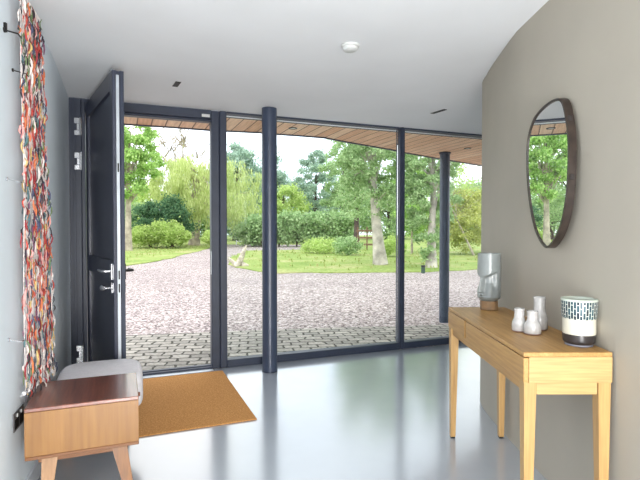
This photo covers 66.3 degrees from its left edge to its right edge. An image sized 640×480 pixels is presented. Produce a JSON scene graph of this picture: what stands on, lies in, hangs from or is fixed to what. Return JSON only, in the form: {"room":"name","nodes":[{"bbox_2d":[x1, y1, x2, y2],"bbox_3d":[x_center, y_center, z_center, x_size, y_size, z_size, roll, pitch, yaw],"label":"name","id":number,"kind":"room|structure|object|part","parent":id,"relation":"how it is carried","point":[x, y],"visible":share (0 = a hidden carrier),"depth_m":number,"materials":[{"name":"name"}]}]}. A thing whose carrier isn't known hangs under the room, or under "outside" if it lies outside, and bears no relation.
{"room":"lobby","nodes":[
{"label":"lobby","id":0,"kind":"room"},
{"bbox_2d":[0,0,70,479],"bbox_3d":[-1.418,0.099,0.618,0.687,2.475,7.287,0,1,-9],"label":"wall","id":1,"kind":"structure","parent":0,"point":[13,466],"depth_m":2.34,"materials":[{"name":"white paint"}]},
{"bbox_2d":[13,404,23,432],"bbox_3d":[-1.426,0.844,2.320,0.010,0.086,0.146,0,1,-16],"label":"power socket","id":2,"kind":"object","parent":1,"relation":"attached to","point":[18,416],"visible":1,"depth_m":2.31,"materials":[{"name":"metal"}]},
{"bbox_2d":[15,416,18,429],"bbox_3d":[-1.414,0.854,2.286,0.002,0.044,0.054,0,1,-16],"label":"outlet","id":3,"kind":"object","parent":2,"relation":"attached to","point":[17,420],"depth_m":2.29,"materials":[{"name":"black plastic"}]},
{"bbox_2d":[20,411,23,423],"bbox_3d":[-1.434,0.853,2.356,0.002,0.044,0.054,0,1,-16],"label":"outlet","id":4,"kind":"object","parent":2,"relation":"attached to","point":[21,412],"depth_m":2.35,"materials":[{"name":"plastic"}]},
{"bbox_2d":[3,0,57,402],"bbox_3d":[-1.454,-0.180,2.522,0.074,1.968,0.700,0,1,-15],"label":"textile hanging","id":5,"kind":"object","parent":1,"relation":"attached to","point":[30,66],"visible":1,"depth_m":2.43,"materials":[{"name":"fabric"}]},
{"bbox_2d":[25,460,40,479],"bbox_3d":[-1.305,1.271,0.662,0.485,0.089,7.293,0,1,-9],"label":"baseboard","id":6,"kind":"structure","parent":1,"relation":"attached to","point":[34,474],"depth_m":2.56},
{"bbox_2d":[68,97,226,378],"bbox_3d":[-1.560,0.007,4.449,1.425,2.454,0.195,0,1,-22],"label":"door frame","id":7,"kind":"structure","parent":1,"relation":"in","point":[216,120],"depth_m":4.51,"materials":[{"name":"metal"}]},
{"bbox_2d":[85,68,133,361],"bbox_3d":[-1.673,0.022,3.790,0.224,2.393,1.101,-1,1,-34],"label":"door","id":8,"kind":"structure","parent":7,"relation":"attached to","point":[104,110],"depth_m":3.57,"materials":[{"name":"black metal"}]},
{"bbox_3d":[-1.683,-0.448,3.768,0.005,1.165,0.910,-1,1,-34],"label":"panel","id":9,"kind":"part","parent":8,"relation":"part of","materials":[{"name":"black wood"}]},
{"bbox_3d":[-1.694,0.032,3.776,0.024,2.375,1.100,-1,1,-34],"label":"stile frame","id":10,"kind":"part","parent":8,"relation":"part of","materials":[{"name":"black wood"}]},
{"bbox_3d":[-1.683,0.671,3.792,0.005,0.815,0.910,-1,1,-34],"label":"panel","id":11,"kind":"part","parent":8,"relation":"part of","materials":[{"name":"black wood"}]},
{"bbox_3d":[-1.487,0.217,3.386,0.074,0.110,0.145,-1,1,-34],"label":"handle","id":12,"kind":"part","parent":8,"relation":"part of","materials":[{"name":"metal"}]},
{"bbox_3d":[-1.364,0.216,3.469,0.074,0.110,0.145,-1,1,-34],"label":"handle","id":13,"kind":"part","parent":8,"relation":"part of","materials":[{"name":"metal"}]},
{"bbox_2d":[125,245,209,265],"bbox_3d":[-43.419,0.732,28.591,73.007,0.029,29.222,0,1,0],"label":"lawn","id":14,"kind":"structure","parent":0,"point":[145,258],"depth_m":27.16,"materials":[{"name":"green plant"}]},
{"bbox_2d":[132,222,157,246],"bbox_3d":[-12.579,-0.344,34.523,2.683,1.856,2.741,0,1,0],"label":"bush","id":15,"kind":"object","parent":14,"relation":"on","point":[139,233],"visible":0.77,"depth_m":33.92,"materials":[{"name":"green plant"}]},
{"bbox_2d":[124,125,168,250],"bbox_3d":[-11.954,-3.807,30.938,4.415,8.958,4.129,0,1,-6],"label":"leafy tree","id":16,"kind":"object","parent":14,"relation":"on","point":[134,171],"visible":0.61,"depth_m":30.64,"materials":[{"name":"green plant"}]},
{"bbox_2d":[131,200,162,246],"bbox_3d":[-12.739,-1.274,36.706,3.351,3.634,3.487,0,1,7],"label":"shrub","id":17,"kind":"object","parent":14,"relation":"on","point":[149,209],"visible":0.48,"depth_m":35.93,"materials":[{"name":"green plant"}]},
{"bbox_2d":[146,216,179,247],"bbox_3d":[-11.160,-0.571,34.624,2.527,2.301,2.949,-1,1,-24],"label":"bush","id":18,"kind":"object","parent":14,"relation":"on","point":[161,227],"visible":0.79,"depth_m":34.01,"materials":[{"name":"green plant"}]},
{"bbox_2d":[148,193,200,246],"bbox_3d":[-11.084,-1.509,36.866,4.080,4.098,3.860,0,1,16],"label":"shrub","id":19,"kind":"object","parent":14,"relation":"on","point":[171,207],"visible":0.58,"depth_m":36.31,"materials":[{"name":"green plant"}]},
{"bbox_2d":[161,222,193,245],"bbox_3d":[-10.166,-0.409,34.556,2.008,1.740,2.489,1,2,42],"label":"bush","id":20,"kind":"object","parent":14,"relation":"on","point":[181,236],"visible":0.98,"depth_m":34.04,"materials":[{"name":"green plant"}]},
{"bbox_2d":[147,154,261,245],"bbox_3d":[-9.402,-3.377,40.976,9.694,7.773,9.813,1,1,27],"label":"willow tree","id":21,"kind":"object","parent":14,"relation":"on","point":[194,187],"visible":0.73,"depth_m":39.20,"materials":[{"name":"green plant"}]},
{"bbox_2d":[71,97,481,165],"bbox_3d":[1.293,-1.460,7.134,8.905,0.442,2.702,0,1,-22],"label":"soffit","id":22,"kind":"structure","parent":0,"point":[424,145],"depth_m":5.72,"materials":[{"name":"brown wood"}]},
{"bbox_2d":[132,235,424,244],"bbox_3d":[0.000,-0.399,81.510,180.000,0.024,75.000,0,1,0],"label":"field","id":23,"kind":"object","parent":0,"point":[229,241],"depth_m":50.33,"materials":[{"name":"green plant"}]},
{"bbox_2d":[125,188,146,223],"bbox_3d":[-28.841,-4.179,66.260,11.431,8.334,9.976,0,1,0],"label":"tree","id":24,"kind":"object","parent":23,"relation":"on","point":[134,203],"visible":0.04,"depth_m":66.51,"materials":[{"name":"green plant"}]},
{"bbox_2d":[133,181,172,221],"bbox_3d":[-26.973,-5.458,77.995,12.170,10.440,10.567,0,1,0],"label":"tree","id":25,"kind":"object","parent":23,"relation":"on","point":[142,198],"visible":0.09,"depth_m":75.72,"materials":[{"name":"green plant"}]},
{"bbox_2d":[156,128,209,176],"bbox_3d":[-13.862,-5.700,46.823,5.947,12.052,5.456,-1,1,-33],"label":"bare tree","id":26,"kind":"object","parent":23,"relation":"on","point":[183,139],"visible":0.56,"depth_m":46.63,"materials":[{"name":"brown plant"}]},
{"bbox_2d":[200,201,209,238],"bbox_3d":[-15.263,-3.981,66.061,10.801,8.137,9.732,0,1,-17],"label":"tree","id":27,"kind":"object","parent":23,"relation":"on","point":[203,229],"visible":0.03,"depth_m":64.58,"materials":[{"name":"green plant"}]},
{"bbox_2d":[205,140,261,240],"bbox_3d":[-9.960,-5.791,57.821,8.386,11.770,8.044,0,1,-9],"label":"broad tree","id":28,"kind":"object","parent":23,"relation":"on","point":[239,153],"visible":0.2,"depth_m":56.54,"materials":[{"name":"green plant"}]},
{"bbox_2d":[256,148,293,209],"bbox_3d":[-6.223,-6.239,61.956,7.091,12.483,6.417,-1,1,-33],"label":"conifer","id":29,"kind":"object","parent":23,"relation":"on","point":[281,177],"visible":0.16,"depth_m":61.19,"materials":[{"name":"green plant"}]},
{"bbox_2d":[256,182,312,242],"bbox_3d":[-3.692,-2.716,47.925,6.421,6.042,5.046,-1,1,-27],"label":"broad tree","id":30,"kind":"object","parent":23,"relation":"on","point":[295,200],"visible":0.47,"depth_m":47.16,"materials":[{"name":"green plant"}]},
{"bbox_2d":[287,149,339,215],"bbox_3d":[-0.389,-4.938,53.959,5.640,10.223,6.315,0,1,-22],"label":"conifer","id":31,"kind":"object","parent":23,"relation":"on","point":[306,188],"visible":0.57,"depth_m":52.92,"materials":[{"name":"green plant"}]},
{"bbox_2d":[359,197,415,238],"bbox_3d":[8.920,-4.035,65.395,10.991,8.170,10.037,0,1,-16],"label":"tree","id":32,"kind":"object","parent":23,"relation":"on","point":[389,222],"visible":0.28,"depth_m":64.49,"materials":[{"name":"green plant"}]},
{"bbox_2d":[409,191,438,237],"bbox_3d":[17.783,-4.190,77.714,12.778,8.081,11.008,0,1,0],"label":"tree","id":33,"kind":"object","parent":23,"relation":"on","point":[425,230],"visible":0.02,"depth_m":77.27,"materials":[{"name":"green plant"}]},
{"bbox_2d":[436,175,481,229],"bbox_3d":[20.238,-4.268,65.777,10.938,8.751,10.480,0,1,-5],"label":"tree","id":34,"kind":"object","parent":23,"relation":"on","point":[472,179],"visible":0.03,"depth_m":64.67,"materials":[{"name":"green plant"}]},
{"bbox_2d":[21,0,548,133],"bbox_3d":[0.331,-1.335,1.634,5.662,0.350,9.325,0,1,0],"label":"ceiling","id":35,"kind":"structure","parent":0,"point":[413,60],"depth_m":3.12,"materials":[{"name":"white paint"}]},
{"bbox_2d":[172,81,180,86],"bbox_3d":[-1.108,-1.203,3.784,0.048,0.005,0.142,-1,1,-27],"label":"ceiling slot","id":36,"kind":"object","parent":35,"relation":"attached to","point":[176,83],"visible":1,"depth_m":3.78,"materials":[{"name":"black plastic"}]},
{"bbox_2d":[126,102,481,138],"bbox_3d":[0.428,-1.309,5.318,5.376,0.190,0.018,0,1,-22],"label":"trim","id":37,"kind":"structure","parent":35,"relation":"attached to","point":[126,102],"depth_m":5.25,"materials":[{"name":"black metal"}]},
{"bbox_2d":[341,42,358,52],"bbox_3d":[0.184,-1.171,2.988,0.112,0.035,0.112,0,1,0],"label":"smoke detector","id":38,"kind":"object","parent":35,"relation":"attached to","point":[348,47],"visible":1,"depth_m":2.96,"materials":[{"name":"white plastic"}]},
{"bbox_3d":[0.184,-1.181,2.988,0.112,0.015,0.112,0,1,0],"label":"plate","id":39,"kind":"part","parent":38,"relation":"part of","materials":[{"name":"white plastic"}]},
{"bbox_2d":[430,109,446,113],"bbox_3d":[1.127,-1.222,4.660,0.048,0.005,0.189,-1,1,-28],"label":"ceiling slot","id":40,"kind":"object","parent":35,"relation":"attached to","point":[441,110],"visible":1,"depth_m":4.65,"materials":[{"name":"black plastic"}]},
{"bbox_2d":[38,343,546,479],"bbox_3d":[0.412,1.345,1.654,5.100,0.100,9.250,0,1,0],"label":"floor","id":41,"kind":"structure","parent":0,"point":[382,415],"depth_m":3.17,"materials":[{"name":"concrete"}]},
{"bbox_2d":[24,359,142,479],"bbox_3d":[-1.278,1.013,2.777,0.530,0.514,0.997,0,1,-22],"label":"bench","id":42,"kind":"object","parent":41,"relation":"on","point":[92,407],"visible":1,"depth_m":2.35,"materials":[{"name":"brown wood"}]},
{"bbox_3d":[-1.258,1.143,2.280,0.072,0.274,0.054,0,1,-22],"label":"leg","id":43,"kind":"part","parent":42,"relation":"part of","materials":[{"name":"brown wood"}]},
{"bbox_3d":[-1.118,0.885,2.320,0.487,0.202,0.020,0,1,-22],"label":"panel","id":44,"kind":"part","parent":42,"relation":"part of","materials":[{"name":"brown wood"}]},
{"bbox_3d":[-1.303,1.009,2.782,0.387,0.028,0.950,0,1,-22],"label":"seat rail","id":45,"kind":"part","parent":42,"relation":"part of","materials":[{"name":"brown wood"}]},
{"bbox_2d":[57,359,142,404],"bbox_3d":[-1.337,0.886,2.992,0.476,0.200,0.550,0,1,-22],"label":"cushion","id":46,"kind":"object","parent":42,"relation":"on","point":[115,366],"depth_m":2.98,"materials":[{"name":"fabric"}]},
{"bbox_3d":[-0.961,1.141,2.400,0.110,0.274,0.054,0,1,-22],"label":"leg","id":47,"kind":"part","parent":42,"relation":"part of","materials":[{"name":"brown wood"}]},
{"bbox_2d":[139,370,256,436],"bbox_3d":[-1.209,1.244,3.797,1.147,0.008,1.270,0,1,-22],"label":"doormat","id":48,"kind":"object","parent":41,"relation":"on","point":[175,403],"visible":0.58,"depth_m":3.70,"materials":[{"name":"brown fabric"}]},
{"bbox_2d":[262,107,276,372],"bbox_3d":[-0.471,0.005,4.576,0.143,2.452,0.143,0,1,0],"label":"support column","id":49,"kind":"structure","parent":41,"relation":"on","point":[269,114],"depth_m":4.52,"materials":[{"name":"metal"}]},
{"bbox_2d":[226,112,404,366],"bbox_3d":[0.007,-0.007,5.105,1.973,2.454,0.112,0,1,-22],"label":"window frame","id":50,"kind":"structure","parent":41,"relation":"on","point":[400,131],"depth_m":5.39,"materials":[{"name":"grey metal"}]},
{"bbox_3d":[-0.024,-0.035,5.097,1.907,2.379,0.008,0,1,-22],"label":"glass pane","id":51,"kind":"part","parent":50,"relation":"part of","materials":[{"name":"clear glass"}]},
{"bbox_2d":[448,307,612,479],"bbox_3d":[1.001,0.858,2.564,0.358,0.833,1.160,0,1,0],"label":"console table","id":52,"kind":"object","parent":41,"relation":"on","point":[543,363],"visible":1,"depth_m":2.01,"materials":[{"name":"brown wood"}]},
{"bbox_3d":[0.851,0.902,3.118,0.050,0.698,0.049,0,1,0],"label":"leg","id":53,"kind":"part","parent":52,"relation":"part of","materials":[{"name":"brown wood"}]},
{"bbox_3d":[0.832,0.505,2.962,0.020,0.100,0.348,0,1,0],"label":"drawer","id":54,"kind":"part","parent":52,"relation":"part of","materials":[{"name":"brown wood"}]},
{"bbox_3d":[0.846,0.590,2.558,0.020,0.040,1.060,0,1,0],"label":"rail","id":55,"kind":"part","parent":52,"relation":"part of","materials":[{"name":"brown wood"}]},
{"bbox_2d":[477,253,500,310],"bbox_3d":[1.048,0.256,3.036,0.141,0.349,0.133,0,1,16],"label":"vase","id":56,"kind":"object","parent":52,"relation":"on","point":[488,264],"visible":1,"depth_m":2.99,"materials":[{"name":"grey glass"}]},
{"bbox_3d":[0.832,0.518,2.371,0.020,0.100,0.788,0,1,0],"label":"drawer","id":57,"kind":"part","parent":52,"relation":"part of","materials":[{"name":"brown wood"}]},
{"bbox_3d":[1.151,0.902,3.118,0.050,0.698,0.049,0,1,0],"label":"leg","id":58,"kind":"part","parent":52,"relation":"part of","materials":[{"name":"brown wood"}]},
{"bbox_2d":[512,307,525,331],"bbox_3d":[0.971,0.388,2.389,0.069,0.112,0.069,0,1,0],"label":"bud vase","id":59,"kind":"object","parent":52,"relation":"on","point":[518,321],"visible":0.9,"depth_m":2.37,"materials":[{"name":"white ceramic"}]},
{"bbox_3d":[0.851,0.926,2.013,0.050,0.698,0.049,0,1,0],"label":"leg","id":60,"kind":"part","parent":52,"relation":"part of","materials":[{"name":"brown wood"}]},
{"bbox_2d":[523,310,540,335],"bbox_3d":[1.007,0.391,2.324,0.079,0.110,0.079,0,1,0],"label":"bud vase","id":61,"kind":"object","parent":52,"relation":"on","point":[532,326],"visible":1,"depth_m":2.30,"materials":[{"name":"white ceramic"}]},
{"bbox_2d":[533,296,547,330],"bbox_3d":[1.087,0.363,2.428,0.077,0.162,0.077,0,1,0],"label":"bud vase","id":62,"kind":"object","parent":52,"relation":"on","point":[539,301],"visible":0.7,"depth_m":2.40,"materials":[{"name":"white ceramic"}]},
{"bbox_3d":[1.001,0.602,1.996,0.246,0.050,0.020,0,1,0],"label":"rail","id":63,"kind":"part","parent":52,"relation":"part of","materials":[{"name":"brown wood"}]},
{"bbox_3d":[1.012,0.524,1.987,0.336,0.104,0.020,0,1,0],"label":"panel","id":64,"kind":"part","parent":52,"relation":"part of","materials":[{"name":"brown wood"}]},
{"bbox_2d":[561,296,598,347],"bbox_3d":[1.114,0.350,2.108,0.145,0.200,0.145,0,1,0],"label":"ceramic pot","id":65,"kind":"object","parent":52,"relation":"on","point":[579,314],"visible":1,"depth_m":2.05,"materials":[{"name":"white ceramic"}]},
{"bbox_3d":[1.151,0.926,2.013,0.050,0.698,0.049,0,1,0],"label":"leg","id":66,"kind":"part","parent":52,"relation":"part of","materials":[{"name":"brown wood"}]},
{"bbox_2d":[125,245,479,368],"bbox_3d":[0.000,0.423,50.021,180.000,0.270,140.000,0,1,0],"label":"ground","id":67,"kind":"structure","parent":0,"point":[167,296],"depth_m":9.95,"materials":[{"name":"grey gravel"}]},
{"bbox_2d":[199,230,209,243],"bbox_3d":[-7.737,-0.209,34.622,1.319,1.192,2.334,0,1,0],"label":"bush","id":68,"kind":"object","parent":67,"relation":"on","point":[205,237],"visible":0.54,"depth_m":33.92,"materials":[{"name":"green plant"}]},
{"bbox_2d":[230,221,255,245],"bbox_3d":[-5.637,-0.687,40.001,3.651,2.417,3.399,0,1,-13],"label":"bush","id":69,"kind":"object","parent":67,"relation":"on","point":[240,234],"visible":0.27,"depth_m":39.35,"materials":[{"name":"green plant"}]},
{"bbox_2d":[126,324,448,370],"bbox_3d":[1.169,1.206,6.661,12.702,0.021,2.332,0,1,-22],"label":"paving","id":70,"kind":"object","parent":67,"relation":"on","point":[152,351],"visible":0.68,"depth_m":5.91,"materials":[{"name":"grey stone"}]},
{"bbox_2d":[439,152,450,322],"bbox_3d":[1.779,-0.034,7.001,0.164,2.424,0.164,0,1,0],"label":"support column","id":71,"kind":"structure","parent":70,"relation":"on","point":[444,229],"depth_m":6.94,"materials":[{"name":"metal"}]},
{"bbox_2d":[421,265,424,272],"bbox_3d":[3.212,0.908,15.257,0.136,0.250,0.136,0,1,0],"label":"bollard light","id":72,"kind":"object","parent":67,"relation":"on","point":[422,266],"visible":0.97,"depth_m":15.21,"materials":[{"name":"metal"}]},
{"bbox_2d":[228,240,480,273],"bbox_3d":[37.761,0.539,37.619,84.711,0.029,45.148,0,1,0],"label":"lawn","id":73,"kind":"structure","parent":0,"point":[351,263],"depth_m":20.37,"materials":[{"name":"green plant"}]},
{"bbox_2d":[228,245,248,266],"bbox_3d":[-2.970,0.635,17.891,0.654,0.902,0.491,-1,2,-39],"label":"tree stump","id":74,"kind":"object","parent":73,"relation":"on","point":[239,262],"visible":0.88,"depth_m":17.81,"materials":[{"name":"beige wood"}]},
{"bbox_2d":[242,207,353,246],"bbox_3d":[-1.522,-1.011,38.432,9.293,3.168,2.920,0,1,0],"label":"hedge","id":75,"kind":"object","parent":73,"relation":"on","point":[295,227],"visible":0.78,"depth_m":37.84,"materials":[{"name":"green plant"}]},
{"bbox_2d":[125,244,477,269],"bbox_3d":[-3.014,0.664,28.286,29.985,0.147,25.504,0,1,0],"label":"grass tufts","id":76,"kind":"object","parent":73,"relation":"on","point":[168,250],"visible":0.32,"depth_m":23.82,"materials":[{"name":"green plant"}]},
{"bbox_2d":[298,235,336,253],"bbox_3d":[0.194,0.263,27.303,2.827,1.038,2.957,0,1,0],"label":"bush","id":77,"kind":"object","parent":73,"relation":"on","point":[325,247],"visible":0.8,"depth_m":27.02,"materials":[{"name":"green plant"}]},
{"bbox_2d":[317,142,366,218],"bbox_3d":[2.090,-4.950,45.926,4.723,10.592,5.078,-1,2,-43],"label":"slender tree","id":78,"kind":"object","parent":73,"relation":"on","point":[326,167],"visible":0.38,"depth_m":45.59,"materials":[{"name":"green plant"}]},
{"bbox_2d":[332,235,363,254],"bbox_3d":[1.486,0.260,25.378,1.804,1.056,1.965,0,1,0],"label":"bush","id":79,"kind":"object","parent":73,"relation":"on","point":[350,241],"visible":1,"depth_m":25.19,"materials":[{"name":"green plant"}]},
{"bbox_2d":[337,169,366,248],"bbox_3d":[2.411,-3.180,33.464,2.601,7.588,2.749,1,2,38],"label":"slender tree","id":80,"kind":"object","parent":73,"relation":"on","point":[356,223],"visible":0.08,"depth_m":33.35,"materials":[{"name":"green plant"}]},
{"bbox_2d":[356,227,372,249],"bbox_3d":[3.069,-0.105,31.993,1.400,1.500,0.105,0,1,0],"label":"wooden fence","id":81,"kind":"object","parent":73,"relation":"on","point":[357,230],"visible":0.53,"depth_m":31.94,"materials":[{"name":"brown wood"}]},
{"bbox_3d":[3.069,-0.605,31.941,1.400,0.120,0.024,0,1,0],"label":"rail","id":82,"kind":"part","parent":81,"relation":"part of","materials":[{"name":"brown wood"}]},
{"bbox_3d":[3.069,-0.155,31.951,1.400,0.120,0.024,0,1,0],"label":"rail","id":83,"kind":"part","parent":81,"relation":"part of","materials":[{"name":"brown wood"}]},
{"bbox_3d":[3.069,-0.106,32.005,0.080,1.500,0.080,0,1,0],"label":"post","id":84,"kind":"part","parent":81,"relation":"part of","materials":[{"name":"brown wood"}]},
{"bbox_2d":[327,139,413,264],"bbox_3d":[1.994,-2.326,18.565,3.549,6.575,3.610,1,1,35],"label":"plane tree","id":85,"kind":"object","parent":73,"relation":"on","point":[373,185],"visible":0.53,"depth_m":18.16,"materials":[{"name":"green plant"}]},
{"bbox_2d":[384,233,409,256],"bbox_3d":[3.612,0.223,24.009,1.476,1.169,1.993,0,1,0],"label":"bush","id":86,"kind":"object","parent":73,"relation":"on","point":[390,245],"visible":0.7,"depth_m":23.66,"materials":[{"name":"green plant"}]},
{"bbox_2d":[386,152,436,253],"bbox_3d":[5.062,-2.959,26.892,3.078,7.424,4.264,0,1,-15],"label":"slender tree","id":87,"kind":"object","parent":73,"relation":"on","point":[421,227],"visible":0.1,"depth_m":26.87,"materials":[{"name":"green plant"}]},
{"bbox_2d":[405,154,464,267],"bbox_3d":[3.918,-1.872,17.185,2.285,5.669,2.128,0,1,0],"label":"tree","id":88,"kind":"object","parent":73,"relation":"on","point":[415,185],"visible":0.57,"depth_m":17.02,"materials":[{"name":"green plant"}]},
{"bbox_2d":[437,186,481,254],"bbox_3d":[7.700,-1.148,25.977,3.198,3.871,3.418,0,1,17],"label":"bush","id":89,"kind":"object","parent":73,"relation":"on","point":[472,219],"visible":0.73,"depth_m":25.31,"materials":[{"name":"green plant"}]},
{"bbox_2d":[450,162,481,255],"bbox_3d":[7.757,-2.035,25.052,3.942,5.713,3.738,-1,1,-23],"label":"leaning tree","id":90,"kind":"object","parent":73,"relation":"on","point":[461,170],"visible":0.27,"depth_m":24.80,"materials":[{"name":"green plant"}]},
{"bbox_2d":[480,0,639,479],"bbox_3d":[2.109,0.086,0.762,1.983,2.455,7.520,0,1,0],"label":"wall","id":91,"kind":"structure","parent":0,"point":[586,53],"depth_m":2.22,"materials":[{"name":"beige paint"}]},
{"bbox_2d":[526,98,576,247],"bbox_3d":[1.116,-0.312,2.387,0.036,0.703,0.451,0,1,0],"label":"wall mirror","id":92,"kind":"object","parent":91,"relation":"attached to","point":[551,148],"visible":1,"depth_m":2.32,"materials":[{"name":"clear glass"}]},
{"bbox_3d":[3.062,-0.007,5.126,0.200,2.455,2.250,0,1,0],"label":"wall","id":93,"kind":"structure","parent":0,"visible":0},
{"bbox_2d":[404,128,481,348],"bbox_3d":[1.931,-0.024,5.889,2.182,2.454,0.100,0,1,-22],"label":"window","id":94,"kind":"structure","parent":93,"relation":"in","point":[413,343],"depth_m":5.60,"materials":[{"name":"grey metal"}]}
]}

